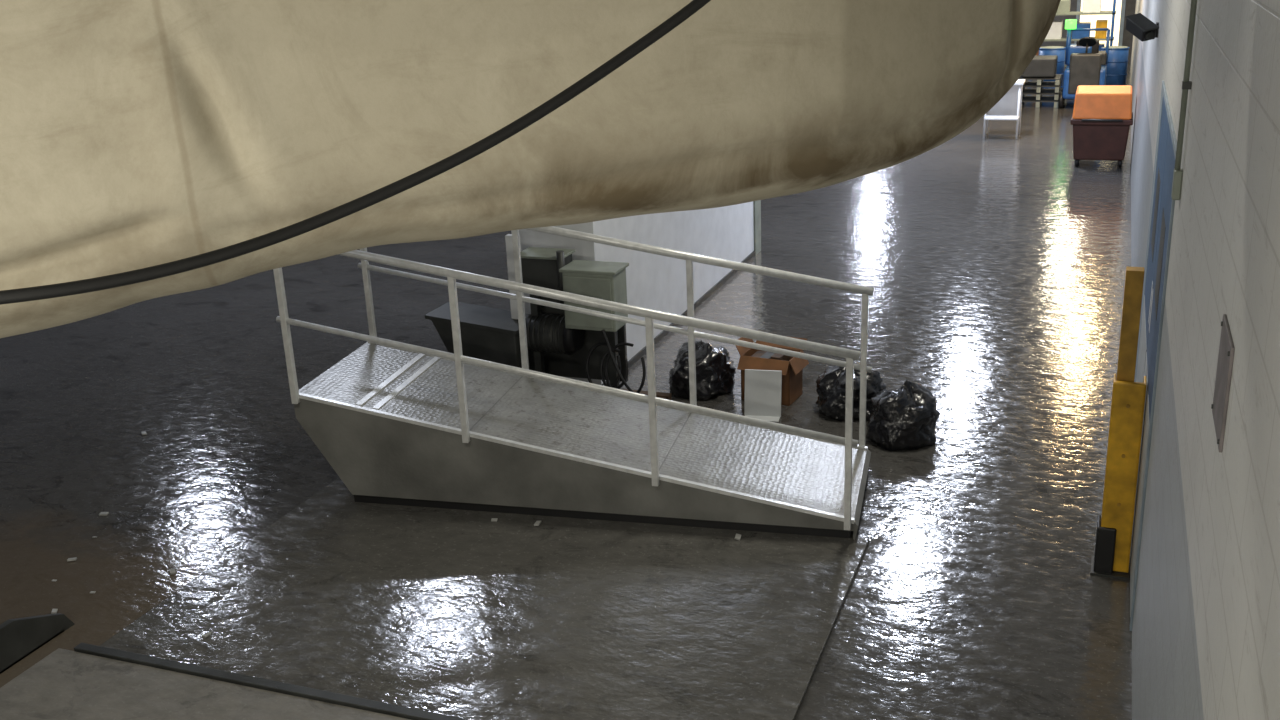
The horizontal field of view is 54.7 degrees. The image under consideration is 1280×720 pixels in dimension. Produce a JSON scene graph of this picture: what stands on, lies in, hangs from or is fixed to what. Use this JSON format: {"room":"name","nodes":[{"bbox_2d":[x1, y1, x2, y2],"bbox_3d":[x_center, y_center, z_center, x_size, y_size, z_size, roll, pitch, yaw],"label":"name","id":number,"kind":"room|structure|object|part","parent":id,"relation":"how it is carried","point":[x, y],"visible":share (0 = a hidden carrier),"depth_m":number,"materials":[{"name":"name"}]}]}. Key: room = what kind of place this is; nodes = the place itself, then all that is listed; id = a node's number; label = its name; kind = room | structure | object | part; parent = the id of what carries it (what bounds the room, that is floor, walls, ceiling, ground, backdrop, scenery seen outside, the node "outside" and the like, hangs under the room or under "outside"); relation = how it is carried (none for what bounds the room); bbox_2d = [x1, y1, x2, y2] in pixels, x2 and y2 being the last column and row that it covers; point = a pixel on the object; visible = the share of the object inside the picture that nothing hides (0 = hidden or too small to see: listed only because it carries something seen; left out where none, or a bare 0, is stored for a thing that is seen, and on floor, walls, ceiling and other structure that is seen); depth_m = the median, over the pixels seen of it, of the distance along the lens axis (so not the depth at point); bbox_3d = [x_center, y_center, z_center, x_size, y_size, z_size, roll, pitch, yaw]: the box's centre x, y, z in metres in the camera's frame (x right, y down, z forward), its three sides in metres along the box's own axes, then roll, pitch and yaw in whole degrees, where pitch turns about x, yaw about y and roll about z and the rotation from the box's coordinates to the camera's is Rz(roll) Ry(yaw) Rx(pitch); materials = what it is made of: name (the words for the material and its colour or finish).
{"room":"warehouse","nodes":[
{"label":"warehouse","id":0,"kind":"room"},
{"bbox_2d":[0,63,1131,719],"bbox_3d":[-1.256,-2.443,18.888,16.300,0.200,38.000,5,20,20],"label":"floor","id":1,"kind":"structure","parent":0,"point":[995,265],"depth_m":10.11,"materials":[{"name":"paint"}]},
{"bbox_2d":[0,613,74,673],"bbox_3d":[-3.760,1.793,6.025,0.140,0.240,2.480,5,20,20],"label":"plate","id":2,"kind":"object","parent":1,"relation":"on","point":[19,637],"visible":1,"depth_m":6.81,"materials":[{"name":"grey metal"}]},
{"bbox_2d":[0,643,468,719],"bbox_3d":[-1.429,2.131,4.956,4.550,0.100,2.410,5,20,20],"label":"platform","id":3,"kind":"object","parent":1,"relation":"on","point":[87,682],"visible":1,"depth_m":6.25,"materials":[{"name":"grey concrete"}]},
{"bbox_2d":[51,431,740,637],"bbox_3d":[-2.064,1.182,7.904,5.155,0.052,2.696,5,20,20],"label":"litter","id":4,"kind":"object","parent":1,"relation":"on","point":[537,523],"visible":0.89,"depth_m":7.77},
{"bbox_2d":[100,477,869,719],"bbox_3d":[-0.789,1.364,7.239,3.800,0.034,2.530,5,20,20],"label":"floor plate","id":5,"kind":"object","parent":1,"relation":"on","point":[465,614],"visible":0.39,"depth_m":6.99,"materials":[{"name":"grey metal"}]},
{"bbox_2d":[273,226,873,539],"bbox_3d":[-0.387,-0.067,8.327,3.785,1.943,1.262,2,19,14],"label":"ramp","id":6,"kind":"object","parent":5,"relation":"on","point":[398,423],"visible":0.86,"depth_m":8.22,"materials":[{"name":"metal"}]},
{"bbox_3d":[-2.327,-0.248,8.112,0.042,1.135,0.042,2,19,14],"label":"post","id":7,"kind":"part","parent":6,"relation":"part of","materials":[{"name":"metal"}]},
{"bbox_3d":[-2.040,-0.659,9.209,0.042,1.185,0.042,2,19,14],"label":"post","id":8,"kind":"part","parent":6,"relation":"part of","materials":[{"name":"metal"}]},
{"bbox_3d":[-1.154,-0.002,7.892,0.042,1.135,0.042,2,19,14],"label":"post","id":9,"kind":"part","parent":6,"relation":"part of","materials":[{"name":"metal"}]},
{"bbox_3d":[-0.867,-0.413,8.989,0.042,1.185,0.042,2,19,14],"label":"post","id":10,"kind":"part","parent":6,"relation":"part of","materials":[{"name":"metal"}]},
{"bbox_3d":[-0.534,0.116,7.772,3.777,0.696,0.040,2,19,14],"label":"rail","id":11,"kind":"part","parent":6,"relation":"part of","materials":[{"name":"metal"}]},
{"bbox_3d":[-0.557,-0.409,7.594,3.780,0.712,0.056,2,19,14],"label":"rail","id":12,"kind":"part","parent":6,"relation":"part of","materials":[{"name":"metal"}]},
{"bbox_3d":[-0.322,1.004,8.092,3.360,0.062,0.038,2,19,14],"label":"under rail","id":13,"kind":"part","parent":6,"relation":"part of","materials":[{"name":"grey metal"}]},
{"bbox_3d":[-0.248,-0.318,8.861,3.777,0.696,0.040,2,19,14],"label":"rail","id":14,"kind":"part","parent":6,"relation":"part of","materials":[{"name":"metal"}]},
{"bbox_3d":[0.077,0.256,7.662,0.042,1.135,0.042,2,19,14],"label":"post","id":15,"kind":"part","parent":6,"relation":"part of","materials":[{"name":"metal"}]},
{"bbox_3d":[0.364,-0.154,8.759,0.042,1.185,0.042,2,19,14],"label":"post","id":16,"kind":"part","parent":6,"relation":"part of","materials":[{"name":"metal"}]},
{"bbox_3d":[-0.270,-0.843,8.683,3.780,0.712,0.056,2,19,14],"label":"rail","id":17,"kind":"part","parent":6,"relation":"part of","materials":[{"name":"metal"}]},
{"bbox_3d":[1.254,0.503,7.441,0.042,1.135,0.042,2,19,14],"label":"post","id":18,"kind":"part","parent":6,"relation":"part of","materials":[{"name":"metal"}]},
{"bbox_3d":[1.542,0.093,8.538,0.042,1.185,0.042,2,19,14],"label":"post","id":19,"kind":"part","parent":6,"relation":"part of","materials":[{"name":"metal"}]},
{"bbox_2d":[425,234,671,399],"bbox_3d":[-0.623,-0.284,9.951,2.256,1.400,0.491,5,20,20],"label":"machine","id":20,"kind":"object","parent":1,"relation":"on","point":[560,342],"visible":0.73,"depth_m":9.92,"materials":[{"name":"black metal"}]},
{"bbox_3d":[-1.282,-0.167,10.249,0.766,0.439,0.400,5,20,20],"label":"tank","id":21,"kind":"part","parent":20,"relation":"part of","materials":[{"name":"grey metal"}]},
{"bbox_3d":[-0.934,0.177,10.233,0.050,0.270,0.300,5,20,20],"label":"tank leg","id":22,"kind":"part","parent":20,"relation":"part of","materials":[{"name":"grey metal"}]},
{"bbox_3d":[-0.831,-0.149,10.076,0.060,0.920,0.060,5,20,20],"label":"leg","id":23,"kind":"part","parent":20,"relation":"part of","materials":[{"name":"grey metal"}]},
{"bbox_3d":[-0.717,-0.215,10.008,0.350,0.300,0.300,5,20,20],"label":"motor","id":24,"kind":"part","parent":20,"relation":"part of","materials":[{"name":"grey metal"}]},
{"bbox_3d":[-0.760,-0.851,9.895,0.410,0.020,0.290,5,20,20],"label":"motor box lid","id":25,"kind":"part","parent":20,"relation":"part of","materials":[{"name":"grey metal"}]},
{"bbox_3d":[-0.402,-0.446,9.622,0.390,0.400,0.015,5,20,20],"label":"enclosure door","id":26,"kind":"part","parent":20,"relation":"part of","materials":[{"name":"grey metal"}]},
{"bbox_3d":[-0.358,-0.724,9.679,0.470,0.025,0.310,5,20,20],"label":"enclosure lid","id":27,"kind":"part","parent":20,"relation":"part of","materials":[{"name":"grey metal"}]},
{"bbox_3d":[-0.213,-0.098,9.850,0.060,0.920,0.060,5,20,20],"label":"leg","id":28,"kind":"part","parent":20,"relation":"part of","materials":[{"name":"grey metal"}]},
{"bbox_2d":[669,340,735,399],"bbox_3d":[0.509,0.047,10.324,0.572,0.444,0.566,5,20,20],"label":"garbage bag","id":29,"kind":"object","parent":1,"relation":"on","point":[715,371],"visible":0.94,"depth_m":10.15,"materials":[{"name":"black plastic"}]},
{"bbox_2d":[744,369,781,421],"bbox_3d":[0.957,0.277,9.710,0.290,0.368,0.177,2,19,14],"label":"panel","id":30,"kind":"object","parent":1,"relation":"on","point":[763,388],"visible":0.88,"depth_m":9.74,"materials":[{"name":"paper"}]},
{"bbox_2d":[735,336,808,405],"bbox_3d":[1.085,0.065,10.129,0.534,0.488,0.492,7,21,27],"label":"cardboard box","id":31,"kind":"object","parent":1,"relation":"on","point":[791,367],"visible":0.64,"depth_m":9.99,"materials":[{"name":"cardboard"}]},
{"bbox_2d":[816,362,886,420],"bbox_3d":[1.678,0.207,9.744,0.585,0.419,0.520,0,19,6],"label":"garbage bag","id":32,"kind":"object","parent":1,"relation":"on","point":[831,385],"visible":0.59,"depth_m":9.60,"materials":[{"name":"black plastic"}]},
{"bbox_2d":[865,379,939,450],"bbox_3d":[1.949,0.364,9.164,0.518,0.472,0.568,5,20,20],"label":"garbage bag","id":33,"kind":"object","parent":1,"relation":"on","point":[903,418],"visible":0.99,"depth_m":9.00,"materials":[{"name":"black plastic"}]},
{"bbox_2d":[983,79,1025,138],"bbox_3d":[6.473,-4.467,22.057,0.660,0.982,0.770,5,20,20],"label":"stand","id":34,"kind":"object","parent":1,"relation":"on","point":[1009,107],"visible":0.67,"depth_m":22.20,"materials":[{"name":"white metal"}]},
{"bbox_3d":[6.137,-4.418,21.998,0.040,0.954,0.140,5,20,20],"label":"leg","id":35,"kind":"part","parent":34,"relation":"part of","materials":[{"name":"white metal"}]},
{"bbox_3d":[6.312,-4.575,22.439,0.040,0.954,0.140,5,20,20],"label":"leg","id":36,"kind":"part","parent":34,"relation":"part of","materials":[{"name":"white metal"}]},
{"bbox_3d":[6.566,-4.674,22.264,0.580,0.630,0.030,5,20,20],"label":"panel","id":37,"kind":"part","parent":34,"relation":"part of","materials":[{"name":"white metal"}]},
{"bbox_3d":[6.662,-4.375,21.806,0.040,0.954,0.140,5,20,20],"label":"leg","id":38,"kind":"part","parent":34,"relation":"part of","materials":[{"name":"white metal"}]},
{"bbox_3d":[6.836,-4.532,22.247,0.040,0.954,0.140,5,20,20],"label":"leg","id":39,"kind":"part","parent":34,"relation":"part of","materials":[{"name":"white metal"}]},
{"bbox_2d":[1019,55,1061,107],"bbox_3d":[8.343,-5.817,25.803,0.800,0.980,0.840,5,20,20],"label":"pallet stack","id":40,"kind":"object","parent":1,"relation":"on","point":[1041,67],"visible":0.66,"depth_m":25.48,"materials":[{"name":"grey wood"}]},
{"bbox_2d":[1036,46,1065,88],"bbox_3d":[9.469,-6.743,28.518,0.600,0.900,0.600,5,20,20],"label":"drum","id":41,"kind":"object","parent":1,"relation":"on","point":[1059,51],"visible":0.51,"depth_m":28.25,"materials":[{"name":"paint"}]},
{"bbox_3d":[9.451,-7.160,28.377,0.540,0.020,0.540,5,20,20],"label":"lid","id":42,"kind":"part","parent":41,"relation":"part of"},
{"bbox_2d":[1036,0,1115,66],"bbox_3d":[10.439,-7.833,29.898,1.900,2.000,0.660,5,20,20],"label":"storage shelf","id":43,"kind":"object","parent":1,"relation":"on","point":[1090,7],"visible":0.48,"depth_m":29.51,"materials":[{"name":"white metal"}]},
{"bbox_3d":[10.442,-7.758,29.924,1.900,0.040,0.660,5,20,20],"label":"shelf","id":44,"kind":"part","parent":43,"relation":"part of","materials":[{"name":"beige metal"}]},
{"bbox_3d":[10.418,-8.325,29.731,1.900,0.040,0.660,5,20,20],"label":"shelf","id":45,"kind":"part","parent":43,"relation":"part of","materials":[{"name":"beige metal"}]},
{"bbox_2d":[1058,19,1109,107],"bbox_3d":[9.121,-6.062,25.306,0.960,1.700,1.300,5,20,20],"label":"floor scrubber","id":46,"kind":"object","parent":1,"relation":"on","point":[1086,65],"depth_m":24.90,"materials":[{"name":"blue paint"}]},
{"bbox_3d":[9.096,-6.315,25.589,0.480,0.400,0.500,5,20,20],"label":"tank","id":47,"kind":"part","parent":46,"relation":"part of","materials":[{"name":"blue paint"}]},
{"bbox_3d":[9.156,-6.339,25.341,0.440,0.400,0.080,5,20,20],"label":"seat","id":48,"kind":"part","parent":46,"relation":"part of","materials":[{"name":"plastic"}]},
{"bbox_2d":[1070,85,1132,166],"bbox_3d":[7.160,-3.626,19.213,0.890,1.158,0.978,5,20,20],"label":"bin","id":49,"kind":"object","parent":1,"relation":"on","point":[1102,116],"visible":1,"depth_m":18.87,"materials":[{"name":"plastic"}]},
{"bbox_3d":[6.994,-3.630,18.744,0.580,0.036,0.036,5,20,20],"label":"handle","id":50,"kind":"part","parent":49,"relation":"part of","materials":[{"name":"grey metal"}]},
{"bbox_3d":[7.155,-3.985,19.117,0.847,0.417,0.877,5,20,20],"label":"lid","id":51,"kind":"part","parent":49,"relation":"part of","materials":[{"name":"orange plastic"}]},
{"bbox_2d":[1101,46,1128,84],"bbox_3d":[10.697,-6.608,27.966,0.600,0.900,0.600,5,20,20],"label":"drum","id":52,"kind":"object","parent":1,"relation":"on","point":[1116,74],"visible":0.57,"depth_m":27.71,"materials":[{"name":"paint"}]},
{"bbox_3d":[10.680,-7.024,27.825,0.540,0.020,0.540,5,20,20],"label":"lid","id":53,"kind":"part","parent":52,"relation":"part of","materials":[{"name":"plastic"}]},
{"bbox_2d":[1090,266,1146,579],"bbox_3d":[2.720,0.371,6.974,0.210,1.805,0.220,5,20,20],"label":"post","id":54,"kind":"object","parent":1,"relation":"on","point":[1111,558],"visible":1,"depth_m":6.95,"materials":[{"name":"paint"}]},
{"bbox_3d":[2.756,1.218,7.261,0.210,0.015,0.220,5,20,20],"label":"plate","id":55,"kind":"part","parent":54,"relation":"part of","materials":[{"name":"grey metal"}]},
{"bbox_2d":[511,200,760,384],"bbox_3d":[0.129,-2.780,12.074,0.760,4.700,5.050,5,20,20],"label":"wall","id":56,"kind":"structure","parent":0,"point":[653,281],"depth_m":11.72,"materials":[{"name":"white paint"}]},
{"bbox_2d":[602,251,754,385],"bbox_3d":[0.522,-0.517,12.582,0.015,0.060,4.800,5,20,20],"label":"baseboard","id":57,"kind":"structure","parent":56,"relation":"attached to","point":[642,352],"depth_m":12.77,"materials":[{"name":"grey metal"}]},
{"bbox_2d":[1041,0,1135,62],"bbox_3d":[5.447,-10.657,34.950,16.550,4.900,0.200,5,20,20],"label":"wall","id":58,"kind":"structure","parent":0,"point":[1130,5],"depth_m":32.83,"materials":[{"name":"paint"}]},
{"bbox_2d":[1074,0,1080,43],"bbox_3d":[11.639,-9.059,32.895,0.100,2.300,0.060,5,20,20],"label":"frame","id":59,"kind":"object","parent":58,"relation":"attached to","point":[1078,1],"visible":0.44,"depth_m":32.79,"materials":[{"name":"paint"}]},
{"bbox_2d":[1080,0,1121,45],"bbox_3d":[12.161,-8.974,32.735,1.000,2.200,0.030,5,20,20],"label":"leaf opening","id":60,"kind":"object","parent":58,"relation":"attached to","point":[1106,5],"visible":0.22,"depth_m":32.66,"materials":[{"name":"white"}]},
{"bbox_2d":[1118,0,1125,45],"bbox_3d":[12.669,-8.975,32.517,0.100,2.300,0.060,5,20,20],"label":"frame","id":61,"kind":"object","parent":58,"relation":"attached to","point":[1123,4],"visible":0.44,"depth_m":32.53,"materials":[{"name":"paint"}]},
{"bbox_2d":[1131,0,1279,719],"bbox_3d":[6.396,-4.030,15.292,0.250,4.900,38.000,5,20,20],"label":"wall","id":62,"kind":"structure","parent":0,"point":[1206,625],"depth_m":3.36,"materials":[{"name":"white paint"}]},
{"bbox_2d":[1125,13,1158,41],"bbox_3d":[4.346,-2.880,10.720,0.283,0.223,0.372,5,20,20],"label":"security camera","id":63,"kind":"object","parent":62,"relation":"attached to","point":[1140,26],"visible":0.96,"depth_m":10.68,"materials":[{"name":"black plastic"}]},
{"bbox_2d":[1130,81,1176,630],"bbox_3d":[3.095,-0.228,7.530,0.012,2.550,3.000,5,20,20],"label":"door","id":64,"kind":"structure","parent":62,"relation":"in","point":[1162,204],"depth_m":6.86,"materials":[{"name":"paint"}]},
{"bbox_3d":[2.837,0.668,7.039,0.004,1.110,1.230,5,20,20],"label":"kick panel","id":65,"kind":"part","parent":64,"relation":"part of","materials":[{"name":"silver metal"}]},
{"bbox_3d":[3.281,0.270,8.160,0.004,1.110,1.230,5,20,20],"label":"kick panel","id":66,"kind":"part","parent":64,"relation":"part of","materials":[{"name":"silver metal"}]},
{"bbox_3d":[3.058,-0.345,7.412,0.002,0.250,0.080,5,20,20],"label":"pull plate","id":67,"kind":"part","parent":64,"relation":"part of","materials":[{"name":"metal"}]},
{"bbox_3d":[2.995,-0.288,7.254,0.002,0.250,0.080,5,20,20],"label":"pull plate","id":68,"kind":"part","parent":64,"relation":"part of","materials":[{"name":"metal"}]},
{"bbox_3d":[3.226,-0.913,7.744,0.002,0.500,0.500,5,20,20],"label":"vision panel","id":69,"kind":"part","parent":64,"relation":"part of","materials":[{"name":"clear glass"}]},
{"bbox_3d":[2.789,-0.521,6.641,0.002,0.500,0.500,5,20,20],"label":"vision panel","id":70,"kind":"part","parent":64,"relation":"part of","materials":[{"name":"clear glass"}]},
{"bbox_2d":[1171,0,1196,199],"bbox_3d":[2.329,-1.794,5.124,0.036,2.280,0.080,5,20,20],"label":"conduit","id":71,"kind":"object","parent":62,"relation":"attached to","point":[1186,84],"visible":1,"depth_m":5.35,"materials":[{"name":"grey metal"}]},
{"bbox_2d":[1211,314,1234,452],"bbox_3d":[1.412,0.052,3.005,0.012,0.260,0.280,5,20,20],"label":"wall sign","id":72,"kind":"object","parent":62,"relation":"attached to","point":[1219,407],"visible":1,"depth_m":2.96,"materials":[{"name":"grey metal"}]},
{"bbox_3d":[-1.334,-7.070,17.273,16.550,0.200,38.000,5,20,20],"label":"ceiling","id":73,"kind":"structure","parent":0,"visible":0},
{"bbox_2d":[0,0,710,304],"bbox_3d":[-0.288,-0.637,1.424,1.732,0.985,0.142,-13,21,-29],"label":"hanging cable","id":74,"kind":"object","parent":73,"relation":"hanging from","point":[260,242],"visible":1,"depth_m":1.47,"materials":[{"name":"black rubber"}]},
{"bbox_2d":[0,0,1060,337],"bbox_3d":[-0.995,-0.852,2.182,4.551,1.890,0.662,-8,19,-15],"label":"tarpaulin","id":75,"kind":"object","parent":73,"relation":"hanging from","point":[135,134],"visible":0.97,"depth_m":2.18,"materials":[{"name":"fabric"}]}
]}

